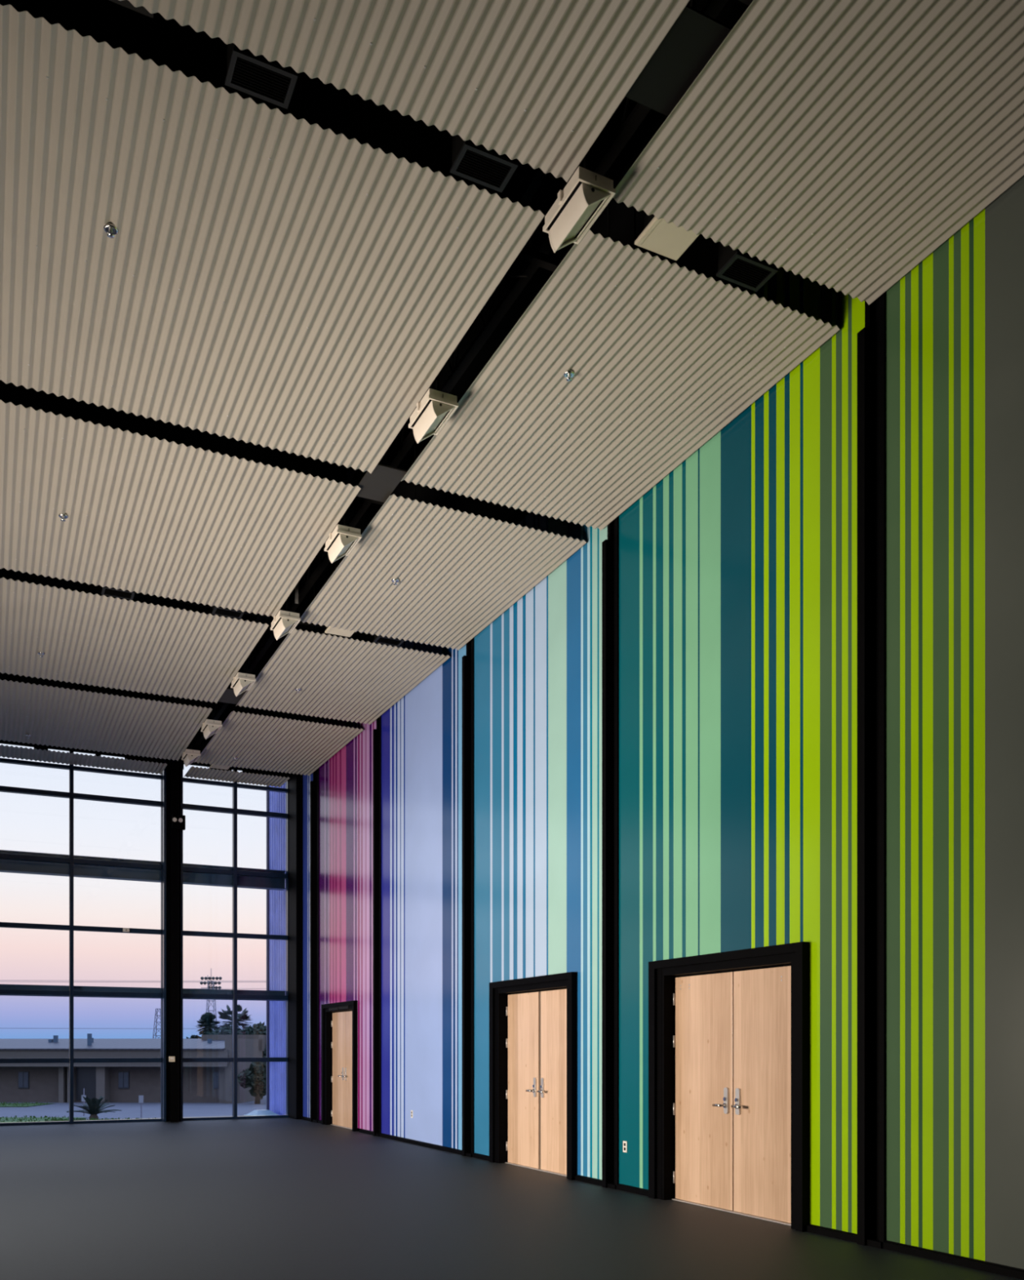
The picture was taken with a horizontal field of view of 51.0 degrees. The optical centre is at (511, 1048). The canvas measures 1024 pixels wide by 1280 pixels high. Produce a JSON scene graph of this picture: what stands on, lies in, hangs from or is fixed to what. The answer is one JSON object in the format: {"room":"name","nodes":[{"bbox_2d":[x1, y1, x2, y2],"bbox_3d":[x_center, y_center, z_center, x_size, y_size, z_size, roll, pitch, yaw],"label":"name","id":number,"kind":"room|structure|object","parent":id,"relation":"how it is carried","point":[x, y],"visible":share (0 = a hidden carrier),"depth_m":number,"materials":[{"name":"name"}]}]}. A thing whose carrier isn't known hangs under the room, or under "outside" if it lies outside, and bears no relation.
{"room":"multipurpose hall","nodes":[
{"label":"multipurpose hall","id":0,"kind":"room"},
{"bbox_2d":[0,0,752,721],"bbox_3d":[-4.706,-6.950,6.407,15.600,0.200,30.050,0,0,-26],"label":"ceiling","id":1,"kind":"structure","parent":0,"point":[158,39],"depth_m":8.91,"materials":[{"name":"black metal"}]},
{"bbox_2d":[0,697,167,774],"bbox_3d":[-9.738,-6.166,19.683,6.470,1.368,0.860,0,0,-26],"label":"ceiling panel","id":2,"kind":"object","parent":1,"relation":"hanging from","point":[35,754],"visible":1,"depth_m":20.44,"materials":[{"name":"paint"}]},
{"bbox_2d":[0,679,212,760],"bbox_3d":[-8.567,-6.164,17.456,6.610,1.371,3.470,0,0,-26],"label":"ceiling panel","id":3,"kind":"object","parent":1,"relation":"hanging from","point":[57,717],"visible":0.99,"depth_m":18.01,"materials":[{"name":"paint"}]},
{"bbox_2d":[181,699,200,766],"bbox_3d":[-5.892,-5.963,19.708,0.276,1.495,0.475,0,0,-26],"label":"light","id":4,"kind":"object","parent":3,"relation":"attached to","point":[188,756],"visible":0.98,"depth_m":19.55,"materials":[{"name":"white metal"}]},
{"bbox_2d":[200,702,222,739],"bbox_3d":[-5.023,-5.963,17.940,0.276,1.495,0.475,0,0,-26],"label":"light","id":5,"kind":"object","parent":3,"relation":"attached to","point":[211,726],"visible":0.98,"depth_m":17.80,"materials":[{"name":"white metal"}]},
{"bbox_2d":[101,586,134,599],"bbox_3d":[-4.755,-6.171,12.972,0.360,1.358,0.236,0,0,-26],"label":"ceiling vent","id":6,"kind":"object","parent":1,"relation":"in","point":[112,592],"visible":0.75,"depth_m":12.97,"materials":[{"name":"black metal"}]},
{"bbox_2d":[108,0,153,17],"bbox_3d":[-2.694,-6.215,5.395,1.720,1.270,0.100,0,0,-26],"label":"air duct","id":7,"kind":"object","parent":1,"relation":"hanging from","point":[126,3],"visible":0.5,"depth_m":5.76,"materials":[{"name":"grey metal"}]},
{"bbox_2d":[0,577,268,702],"bbox_3d":[-6.885,-6.164,14.032,6.610,1.371,3.500,0,0,-26],"label":"ceiling panel","id":8,"kind":"object","parent":1,"relation":"hanging from","point":[84,638],"visible":1,"depth_m":14.51,"materials":[{"name":"paint"}]},
{"bbox_2d":[37,651,44,657],"bbox_3d":[-6.530,-5.473,14.908,0.092,0.069,0.092,0,0,-26],"label":"sprinkler head","id":9,"kind":"object","parent":8,"relation":"attached to","point":[39,652],"visible":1,"depth_m":14.90},
{"bbox_2d":[231,613,255,697],"bbox_3d":[-3.943,-5.963,15.741,0.276,1.495,0.475,0,0,-26],"label":"light","id":10,"kind":"object","parent":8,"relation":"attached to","point":[242,682],"visible":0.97,"depth_m":15.61,"materials":[{"name":"white metal"}]},
{"bbox_2d":[0,399,360,617],"bbox_3d":[-5.217,-6.164,10.634,6.610,1.371,3.510,0,0,-26],"label":"ceiling panel","id":11,"kind":"object","parent":1,"relation":"hanging from","point":[153,516],"visible":0.99,"depth_m":11.04,"materials":[{"name":"paint"}]},
{"bbox_2d":[58,513,67,521],"bbox_3d":[-4.621,-5.473,11.066,0.092,0.069,0.092,0,0,-26],"label":"sprinkler head","id":12,"kind":"object","parent":11,"relation":"attached to","point":[64,517],"visible":1,"depth_m":11.06},
{"bbox_2d":[270,597,300,639],"bbox_3d":[-2.864,-5.963,13.542,0.276,1.495,0.475,0,0,-26],"label":"light","id":13,"kind":"object","parent":11,"relation":"attached to","point":[284,623],"visible":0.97,"depth_m":13.41,"materials":[{"name":"white metal"}]},
{"bbox_2d":[324,465,361,563],"bbox_3d":[-1.797,-5.963,11.370,0.276,1.495,0.475,0,0,-26],"label":"light","id":14,"kind":"object","parent":11,"relation":"attached to","point":[343,540],"visible":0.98,"depth_m":11.27,"materials":[{"name":"white metal"}]},
{"bbox_2d":[209,702,230,769],"bbox_3d":[-5.690,-6.175,20.979,0.350,1.351,0.358,0,0,-26],"label":"panel","id":15,"kind":"object","parent":1,"relation":"hanging from","point":[212,766],"visible":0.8,"depth_m":21.00,"materials":[{"name":"metal"}]},
{"bbox_2d":[211,605,244,618],"bbox_3d":[-3.579,-6.171,13.550,0.360,1.358,0.236,0,0,-26],"label":"ceiling vent","id":16,"kind":"object","parent":1,"relation":"in","point":[232,613],"visible":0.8,"depth_m":13.55,"materials":[{"name":"black metal"}]},
{"bbox_2d":[217,617,245,704],"bbox_3d":[-4.412,-6.183,16.834,0.340,1.334,0.670,0,0,-26],"label":"cover plate","id":17,"kind":"object","parent":1,"relation":"hanging from","point":[228,695],"visible":0.52,"depth_m":16.88,"materials":[{"name":"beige metal"}]},
{"bbox_2d":[183,706,289,786],"bbox_3d":[-5.564,-6.166,21.733,1.950,1.368,0.860,0,0,-26],"label":"ceiling panel","id":18,"kind":"object","parent":1,"relation":"hanging from","point":[203,773],"visible":0.99,"depth_m":21.72,"materials":[{"name":"paint"}]},
{"bbox_2d":[224,43,297,109],"bbox_3d":[-1.423,-6.171,6.097,0.360,1.358,0.236,0,0,-26],"label":"ceiling vent","id":19,"kind":"object","parent":1,"relation":"in","point":[257,77],"visible":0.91,"depth_m":6.09,"materials":[{"name":"black metal"}]},
{"bbox_2d":[165,596,359,634],"bbox_3d":[-3.441,-6.450,15.060,2.700,0.800,0.070,0,0,-26],"label":"brace","id":20,"kind":"object","parent":1,"relation":"hanging from","point":[167,598],"visible":0.13,"depth_m":14.97,"materials":[{"name":"grey metal"}]},
{"bbox_2d":[0,4,544,473],"bbox_3d":[-3.531,-6.164,7.201,6.610,1.371,3.540,0,0,-26],"label":"ceiling panel","id":21,"kind":"object","parent":1,"relation":"hanging from","point":[272,278],"visible":1,"depth_m":7.42,"materials":[{"name":"paint"}]},
{"bbox_2d":[103,223,118,238],"bbox_3d":[-2.686,-5.473,7.193,0.092,0.069,0.092,0,0,-26],"label":"sprinkler head","id":22,"kind":"object","parent":21,"relation":"attached to","point":[109,228],"visible":1,"depth_m":7.18},
{"bbox_2d":[408,373,458,444],"bbox_3d":[-0.673,-5.963,9.081,0.276,1.495,0.475,0,0,-26],"label":"light","id":23,"kind":"object","parent":21,"relation":"attached to","point":[436,407],"visible":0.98,"depth_m":8.98,"materials":[{"name":"white metal"}]},
{"bbox_2d":[194,652,363,775],"bbox_3d":[-4.324,-6.164,19.540,2.245,1.371,3.470,0,0,-26],"label":"ceiling panel","id":24,"kind":"object","parent":1,"relation":"hanging from","point":[258,742],"visible":0.96,"depth_m":19.35,"materials":[{"name":"paint"}]},
{"bbox_2d":[294,582,297,603],"bbox_3d":[-2.683,-6.200,13.392,0.040,1.300,0.006,0,0,-26],"label":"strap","id":25,"kind":"object","parent":1,"relation":"hanging from","point":[296,585],"visible":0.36,"depth_m":13.39,"materials":[{"name":"grey metal"}]},
{"bbox_2d":[324,557,354,637],"bbox_3d":[-2.262,-6.175,14.179,0.350,1.351,0.288,0,0,-26],"label":"panel","id":26,"kind":"object","parent":1,"relation":"hanging from","point":[341,632],"visible":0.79,"depth_m":14.19,"materials":[{"name":"white metal"}]},
{"bbox_2d":[239,440,444,506],"bbox_3d":[-1.810,-6.450,11.739,2.700,0.800,0.070,0,0,-26],"label":"brace","id":27,"kind":"object","parent":1,"relation":"hanging from","point":[356,497],"visible":0.02,"depth_m":11.85,"materials":[{"name":"grey metal"}]},
{"bbox_2d":[235,557,449,724],"bbox_3d":[-2.642,-6.164,16.116,2.245,1.371,3.500,0,0,-26],"label":"ceiling panel","id":28,"kind":"object","parent":1,"relation":"hanging from","point":[338,678],"visible":0.98,"depth_m":15.89,"materials":[{"name":"paint"}]},
{"bbox_2d":[355,449,406,502],"bbox_3d":[-1.298,-6.183,10.492,0.340,1.334,0.640,0,0,-26],"label":"cover plate","id":29,"kind":"object","parent":1,"relation":"hanging from","point":[379,485],"visible":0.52,"depth_m":10.46,"materials":[{"name":"grey metal"}]},
{"bbox_2d":[373,634,404,646],"bbox_3d":[-1.658,-6.171,14.493,0.360,1.358,0.236,0,0,-26],"label":"ceiling vent","id":30,"kind":"object","parent":1,"relation":"in","point":[379,639],"visible":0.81,"depth_m":14.49,"materials":[{"name":"black metal"}]},
{"bbox_2d":[118,0,689,182],"bbox_3d":[-0.954,-6.164,1.954,6.610,1.371,7.550,0,0,-26],"label":"ceiling panel","id":31,"kind":"object","parent":1,"relation":"hanging from","point":[536,83],"visible":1,"depth_m":5.92,"materials":[{"name":"paint"}]},
{"bbox_2d":[300,408,586,649],"bbox_3d":[-0.973,-6.164,12.718,2.245,1.371,3.510,0,0,-26],"label":"ceiling panel","id":32,"kind":"object","parent":1,"relation":"hanging from","point":[456,571],"visible":0.99,"depth_m":12.40,"materials":[{"name":"paint"}]},
{"bbox_2d":[391,578,399,585],"bbox_3d":[-1.368,-5.473,12.586,0.092,0.069,0.092,0,0,-26],"label":"sprinkler head","id":33,"kind":"object","parent":32,"relation":"attached to","point":[396,580],"visible":1,"depth_m":12.58},
{"bbox_2d":[195,0,728,745],"bbox_3d":[0.086,-6.508,8.649,0.080,0.676,29.350,0,0,-26],"label":"ceiling track","id":34,"kind":"object","parent":1,"relation":"attached to","point":[712,8],"visible":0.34,"depth_m":9.11,"materials":[{"name":"grey metal"}]},
{"bbox_2d":[542,149,615,253],"bbox_3d":[0.418,-5.963,6.859,0.276,1.495,0.475,0,0,-26],"label":"light","id":35,"kind":"object","parent":34,"relation":"attached to","point":[576,207],"visible":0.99,"depth_m":6.78,"materials":[{"name":"beige metal"}]},
{"bbox_2d":[449,134,517,192],"bbox_3d":[-0.176,-6.171,6.710,0.360,1.358,0.236,0,0,-26],"label":"ceiling vent","id":36,"kind":"object","parent":1,"relation":"in","point":[489,169],"visible":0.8,"depth_m":6.70,"materials":[{"name":"black metal"}]},
{"bbox_2d":[359,95,635,271],"bbox_3d":[-0.047,-6.450,8.149,2.700,0.800,0.070,0,0,-26],"label":"brace","id":37,"kind":"object","parent":1,"relation":"hanging from","point":[527,255],"visible":0.18,"depth_m":8.25,"materials":[{"name":"grey metal"}]},
{"bbox_2d":[400,124,839,530],"bbox_3d":[0.713,-6.164,9.285,2.245,1.371,3.540,0,0,-26],"label":"ceiling panel","id":38,"kind":"object","parent":1,"relation":"hanging from","point":[662,356],"visible":0.98,"depth_m":8.87,"materials":[{"name":"paint"}]},
{"bbox_2d":[563,370,574,382],"bbox_3d":[0.465,-5.473,8.740,0.092,0.069,0.092,0,0,-26],"label":"sprinkler head","id":39,"kind":"object","parent":38,"relation":"attached to","point":[569,375],"visible":1,"depth_m":8.73},
{"bbox_2d":[634,115,699,260],"bbox_3d":[1.061,-6.175,7.299,0.350,1.351,0.308,0,0,-26],"label":"panel","id":40,"kind":"object","parent":1,"relation":"hanging from","point":[659,237],"visible":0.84,"depth_m":7.30,"materials":[{"name":"white metal"}]},
{"bbox_2d":[624,0,730,116],"bbox_3d":[0.902,-6.183,6.013,0.340,1.334,0.600,0,0,-26],"label":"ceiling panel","id":41,"kind":"object","parent":1,"relation":"hanging from","point":[694,37],"visible":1,"depth_m":6.00,"materials":[{"name":"grey metal"}]},
{"bbox_2d":[737,0,752,5],"bbox_3d":[1.309,-6.183,5.183,0.340,1.334,0.950,0,0,-26],"label":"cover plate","id":42,"kind":"object","parent":1,"relation":"hanging from","point":[747,2],"visible":1,"depth_m":5.66,"materials":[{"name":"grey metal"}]},
{"bbox_2d":[715,241,777,292],"bbox_3d":[1.665,-6.171,7.613,0.360,1.358,0.236,0,0,-26],"label":"ceiling vent","id":43,"kind":"object","parent":1,"relation":"in","point":[735,267],"visible":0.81,"depth_m":7.60,"materials":[{"name":"black metal"}]},
{"bbox_2d":[612,0,1023,305],"bbox_3d":[3.289,-6.164,4.038,2.245,1.371,7.550,0,0,-26],"label":"ceiling panel","id":44,"kind":"object","parent":1,"relation":"hanging from","point":[837,144],"visible":0.99,"depth_m":6.47,"materials":[{"name":"paint"}]},
{"bbox_2d":[0,1117,1022,1279],"bbox_3d":[-4.644,1.600,6.281,15.600,0.300,29.770,0,0,-26],"label":"floor","id":45,"kind":"structure","parent":0,"point":[273,1198],"depth_m":9.04,"materials":[{"name":"grey carpet"}]},
{"bbox_2d":[0,739,162,1125],"bbox_3d":[-12.488,-2.700,18.873,12.220,8.300,0.150,0,0,-26],"label":"window","id":46,"kind":"structure","parent":45,"relation":"on","point":[71,795],"depth_m":20.78,"materials":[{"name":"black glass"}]},
{"bbox_2d":[122,927,128,932],"bbox_3d":[-7.607,-2.341,21.184,0.120,0.078,0.043,0,0,-26],"label":"sensor","id":47,"kind":"object","parent":46,"relation":"attached to","point":[125,930],"visible":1,"depth_m":21.17,"materials":[{"name":"white plastic"}]},
{"bbox_2d":[162,702,182,1121],"bbox_3d":[-6.796,-2.700,21.501,0.365,8.300,0.510,0,0,-26],"label":"window column","id":48,"kind":"structure","parent":45,"relation":"on","point":[172,774],"depth_m":21.31,"materials":[{"name":"black metal"}]},
{"bbox_2d":[0,849,285,890],"bbox_3d":[-11.555,-3.578,19.593,14.930,0.385,0.260,0,0,-26],"label":"steel girt","id":49,"kind":"object","parent":48,"relation":"attached to","point":[6,865],"visible":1,"depth_m":21.43,"materials":[{"name":"black metal"}]},
{"bbox_2d":[0,983,285,1000],"bbox_3d":[-11.555,-1.123,19.593,14.930,0.205,0.260,0,0,-26],"label":"steel girt","id":50,"kind":"object","parent":48,"relation":"attached to","point":[2,986],"visible":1,"depth_m":21.41,"materials":[{"name":"black metal"}]},
{"bbox_2d":[168,1056,174,1062],"bbox_3d":[-6.719,0.205,21.232,0.115,0.110,0.045,0,0,-26],"label":"wall thermostat","id":51,"kind":"object","parent":48,"relation":"attached to","point":[171,1059],"visible":1,"depth_m":21.21,"materials":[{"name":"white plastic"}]},
{"bbox_2d":[171,813,185,830],"bbox_3d":[-6.583,-4.480,21.222,0.258,0.280,0.178,0,0,-26],"label":"emergency light","id":52,"kind":"object","parent":48,"relation":"attached to","point":[178,821],"visible":1,"depth_m":21.21,"materials":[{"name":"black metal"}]},
{"bbox_2d":[288,773,302,1119],"bbox_3d":[-4.458,-2.500,22.404,0.252,7.900,0.650,0,0,-26],"label":"column","id":53,"kind":"structure","parent":45,"relation":"on","point":[295,781],"depth_m":22.13,"materials":[{"name":"black metal"}]},
{"bbox_2d":[310,719,319,1122],"bbox_3d":[-3.843,-2.500,21.227,0.185,7.900,0.405,0,0,-26],"label":"steel column","id":54,"kind":"structure","parent":45,"relation":"on","point":[314,784],"depth_m":21.31,"materials":[{"name":"black metal"}]},
{"bbox_2d":[373,715,381,1136],"bbox_3d":[-2.186,-2.500,17.852,0.185,7.900,0.225,0,0,-26],"label":"steel column","id":55,"kind":"structure","parent":45,"relation":"on","point":[376,732],"depth_m":17.86,"materials":[{"name":"black metal"}]},
{"bbox_2d":[462,637,474,1156],"bbox_3d":[-0.539,-2.500,14.500,0.185,7.900,0.254,0,0,-26],"label":"steel column","id":56,"kind":"structure","parent":45,"relation":"on","point":[468,660],"depth_m":14.52,"materials":[{"name":"black metal"}]},
{"bbox_2d":[601,515,618,1189],"bbox_3d":[1.076,-2.500,11.210,0.185,7.900,0.225,0,0,-26],"label":"steel column","id":57,"kind":"structure","parent":45,"relation":"on","point":[610,547],"depth_m":11.22,"materials":[{"name":"black metal"}]},
{"bbox_2d":[857,291,885,1248],"bbox_3d":[2.692,-2.500,7.920,0.185,7.900,0.216,0,0,-26],"label":"steel column","id":58,"kind":"structure","parent":45,"relation":"on","point":[871,340],"depth_m":7.93,"materials":[{"name":"black metal"}]},
{"bbox_2d":[305,266,777,723],"bbox_3d":[2.102,-2.700,9.694,0.280,8.300,29.550,0,0,-26],"label":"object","id":59,"kind":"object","parent":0,"point":[514,516],"depth_m":13.56,"materials":[{"name":"black metal"}]},
{"bbox_2d":[302,773,312,1117],"bbox_3d":[-4.065,-2.529,21.759,0.115,7.842,0.825,0,0,-26],"label":"wall panel","id":60,"kind":"object","parent":59,"relation":"attached to","point":[307,779],"visible":0.5,"depth_m":21.86,"materials":[{"name":"paint"}]},
{"bbox_2d":[320,1000,359,1131],"bbox_3d":[-3.073,0.301,19.812,0.330,2.297,2.015,0,0,-26],"label":"door","id":61,"kind":"structure","parent":59,"relation":"in","point":[339,1020],"depth_m":20.01,"materials":[{"name":"brown wood"}]},
{"bbox_2d":[319,716,376,1130],"bbox_3d":[-2.954,-2.529,19.497,0.115,7.842,3.485,0,0,-26],"label":"wall panel","id":62,"kind":"object","parent":59,"relation":"attached to","point":[346,778],"visible":0.59,"depth_m":19.31,"materials":[{"name":"paint"}]},
{"bbox_2d":[381,640,466,1150],"bbox_3d":[-1.321,-2.529,16.171,0.115,7.842,3.555,0,0,-26],"label":"wall panel","id":63,"kind":"object","parent":59,"relation":"attached to","point":[421,733],"visible":0.61,"depth_m":16.01,"materials":[{"name":"paint"}]},
{"bbox_2d":[488,971,577,1180],"bbox_3d":[0.330,0.301,12.882,0.330,2.297,2.155,0,0,-26],"label":"door","id":64,"kind":"structure","parent":59,"relation":"in","point":[533,1020],"depth_m":12.93,"materials":[{"name":"brown wood"}]},
{"bbox_2d":[474,511,607,1179],"bbox_3d":[0.312,-2.529,12.846,0.115,7.842,3.466,0,0,-26],"label":"wall panel","id":65,"kind":"object","parent":59,"relation":"attached to","point":[538,664],"visible":0.62,"depth_m":12.58,"materials":[{"name":"blue paint"}]},
{"bbox_2d":[301,1115,1023,1279],"bbox_3d":[0.008,1.421,13.448,0.170,0.058,19.335,0,0,-26],"label":"baseboard","id":66,"kind":"structure","parent":59,"relation":"attached to","point":[983,1265],"depth_m":7.78,"materials":[{"name":"black metal"}]},
{"bbox_2d":[648,941,808,1231],"bbox_3d":[1.961,0.301,9.561,0.330,2.297,2.195,0,0,-26],"label":"door","id":67,"kind":"structure","parent":59,"relation":"in","point":[728,1031],"depth_m":9.52,"materials":[{"name":"brown wood"}]},
{"bbox_2d":[618,266,864,1233],"bbox_3d":[1.923,-2.529,9.565,0.115,7.842,3.475,0,0,-26],"label":"wall panel","id":68,"kind":"object","parent":59,"relation":"attached to","point":[738,567],"visible":0.61,"depth_m":9.12,"materials":[{"name":"paint"}]},
{"bbox_2d":[622,1140,626,1152],"bbox_3d":[1.155,1.002,10.988,0.010,0.115,0.072,0,0,-26],"label":"wall outlet","id":69,"kind":"object","parent":68,"relation":"attached to","point":[624,1143],"visible":1,"depth_m":10.98,"materials":[{"name":"white plastic"}]},
{"bbox_2d":[885,175,1023,1269],"bbox_3d":[3.519,-2.529,6.315,0.115,7.842,3.394,0,0,-26],"label":"wall panel","id":70,"kind":"object","parent":59,"relation":"attached to","point":[954,321],"visible":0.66,"depth_m":7.23,"materials":[{"name":"paint"}]},
{"label":"outside","id":71,"kind":"structure","parent":0,"visible":0},
{"bbox_2d":[0,1094,266,1119],"bbox_3d":[-53.386,3.250,131.397,300.000,0.400,237.050,0,0,-26],"label":"ground","id":72,"kind":"structure","parent":71,"point":[131,1110],"depth_m":53.53,"materials":[{"name":"grey concrete"}]},
{"bbox_2d":[0,1102,53,1106],"bbox_3d":[-29.644,2.990,57.800,8.712,0.120,3.600,0,0,0],"label":"grass bed","id":73,"kind":"object","parent":72,"relation":"on","point":[3,1104],"visible":1,"depth_m":58.44,"materials":[{"name":"green plant"}]},
{"bbox_2d":[0,1115,82,1122],"bbox_3d":[-24.300,2.978,45.450,11.400,0.144,3.700,0,0,0],"label":"grass lawn","id":74,"kind":"structure","parent":72,"relation":"on","point":[25,1118],"depth_m":45.97,"materials":[{"name":"green plant"}]},
{"bbox_2d":[81,1088,85,1115],"bbox_3d":[-19.400,2.425,48.693,0.200,1.250,0.055,0,0,0],"label":"parking sign","id":75,"kind":"object","parent":72,"relation":"on","point":[83,1095],"visible":0.82,"depth_m":48.68,"materials":[{"name":"metal"}]},
{"bbox_2d":[66,1095,121,1119],"bbox_3d":[-17.779,2.515,45.672,2.218,1.071,2.022,0,0,0],"label":"sago palm","id":76,"kind":"object","parent":72,"relation":"on","point":[93,1108],"visible":1,"depth_m":45.43,"materials":[{"name":"green plant"}]},
{"bbox_2d":[44,1117,157,1121],"bbox_3d":[-14.010,2.948,44.100,10.032,0.204,1.000,0,0,0],"label":"grass verge","id":77,"kind":"structure","parent":72,"relation":"on","point":[60,1118],"depth_m":44.18,"materials":[{"name":"green plant"}]},
{"bbox_2d":[0,1033,266,1103],"bbox_3d":[-32.472,1.092,63.477,34.750,3.915,6.100,0,0,3],"label":"school building","id":78,"kind":"structure","parent":72,"relation":"on","point":[122,1082],"depth_m":60.92,"materials":[{"name":"beige brick"}]},
{"bbox_2d":[53,1035,57,1042],"bbox_3d":[-26.896,-0.392,63.349,0.200,0.784,0.200,0,0,3],"label":"roof vent","id":79,"kind":"object","parent":78,"relation":"attached to","point":[55,1037],"depth_m":63.26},
{"bbox_2d":[87,1033,92,1045],"bbox_3d":[-24.220,-0.432,61.613,0.180,0.865,0.200,0,0,3],"label":"roof vent","id":80,"kind":"object","parent":78,"relation":"attached to","point":[89,1035],"depth_m":61.52,"materials":[{"name":"grey metal"}]},
{"bbox_2d":[207,1038,212,1043],"bbox_3d":[-17.578,-0.310,62.482,0.200,0.520,0.200,0,0,3],"label":"roof vent","id":81,"kind":"object","parent":78,"relation":"attached to","point":[209,1041],"depth_m":62.38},
{"bbox_2d":[138,1095,143,1117],"bbox_3d":[-16.350,2.555,47.392,0.200,0.990,0.055,0,0,0],"label":"parking sign","id":82,"kind":"object","parent":72,"relation":"on","point":[140,1097],"visible":1,"depth_m":47.36,"materials":[{"name":"metal"}]},
{"bbox_2d":[152,1008,160,1038],"bbox_3d":[-52.600,-1.452,160.006,2.064,9.056,2.059,0,0,0],"label":"tower","id":83,"kind":"structure","parent":72,"relation":"on","point":[156,1011],"depth_m":159.61,"materials":[{"name":"metal"}]},
{"bbox_2d":[196,1011,221,1035],"bbox_3d":[-20.288,0.283,71.989,1.952,5.548,1.999,0,0,0],"label":"fan palm","id":84,"kind":"object","parent":72,"relation":"on","point":[206,1020],"visible":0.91,"depth_m":71.61,"materials":[{"name":"green plant"}]},
{"bbox_2d":[186,1027,232,1038],"bbox_3d":[-19.415,0.860,68.279,4.244,4.390,1.982,0,0,0],"label":"leafy tree","id":85,"kind":"object","parent":72,"relation":"on","point":[216,1031],"visible":0.08,"depth_m":68.02,"materials":[{"name":"green plant"}]},
{"bbox_2d":[200,968,222,1031],"bbox_3d":[-44.800,-4.438,160.006,3.340,15.024,2.059,0,0,0],"label":"tower","id":86,"kind":"structure","parent":72,"relation":"on","point":[213,987],"depth_m":159.76,"materials":[{"name":"metal"}]},
{"bbox_2d":[217,1004,252,1034],"bbox_3d":[-18.572,0.022,71.993,2.582,6.070,2.400,0,0,0],"label":"fan palm","id":87,"kind":"object","parent":72,"relation":"on","point":[242,1016],"visible":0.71,"depth_m":71.83,"materials":[{"name":"green plant"}]},
{"bbox_2d":[237,1055,266,1103],"bbox_3d":[-13.818,1.649,59.378,2.771,2.820,1.760,0,0,0],"label":"leafy tree","id":88,"kind":"object","parent":72,"relation":"on","point":[255,1077],"visible":0.6,"depth_m":59.06,"materials":[{"name":"green plant"}]},
{"bbox_2d":[237,1021,266,1057],"bbox_3d":[-15.298,0.673,65.984,3.487,4.762,2.636,0,0,0],"label":"leafy tree","id":89,"kind":"object","parent":72,"relation":"on","point":[256,1028],"visible":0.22,"depth_m":65.59,"materials":[{"name":"green plant"}]},
{"bbox_2d":[244,1109,279,1115],"bbox_3d":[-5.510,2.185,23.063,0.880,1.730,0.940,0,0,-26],"label":"curb","id":90,"kind":"object","parent":72,"relation":"on","point":[260,1112],"visible":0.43,"depth_m":22.90,"materials":[{"name":"concrete"}]},
{"bbox_2d":[266,782,285,1115],"bbox_3d":[-5.106,-2.050,23.545,0.170,10.200,1.630,0,0,-26],"label":"wall","id":91,"kind":"structure","parent":72,"relation":"on","point":[275,801],"depth_m":23.60,"materials":[{"name":"paint"}]},
{"bbox_2d":[182,713,288,1120],"bbox_3d":[-5.715,-2.700,22.199,2.230,8.300,0.150,0,0,-26],"label":"window","id":92,"kind":"structure","parent":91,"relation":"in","point":[234,811],"depth_m":22.14,"materials":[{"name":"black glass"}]},
{"bbox_3d":[-82.000,-2.550,118.000,0.320,11.200,2.200,0,0,0],"label":"utility pole","id":93,"kind":"object","parent":72,"relation":"on","visible":0},
{"bbox_2d":[0,981,62,982],"bbox_3d":[-35.000,-7.400,117.100,84.394,0.344,41.475,0,0,-26],"label":"power line","id":94,"kind":"object","parent":93,"relation":"attached to","point":[0,981],"visible":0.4,"depth_m":117.08,"materials":[{"name":"metal"}]},
{"bbox_2d":[0,1027,79,1028],"bbox_3d":[-35.000,-2.350,118.000,84.394,0.344,41.475,0,0,-26],"label":"power line","id":95,"kind":"object","parent":93,"relation":"attached to","point":[0,1028],"visible":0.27,"depth_m":117.97,"materials":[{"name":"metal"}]},
{"bbox_2d":[78,980,266,981],"bbox_3d":[-35.000,-7.650,118.900,84.394,0.344,41.475,0,0,-26],"label":"power line","id":96,"kind":"object","parent":93,"relation":"attached to","point":[78,980],"visible":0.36,"depth_m":118.87,"materials":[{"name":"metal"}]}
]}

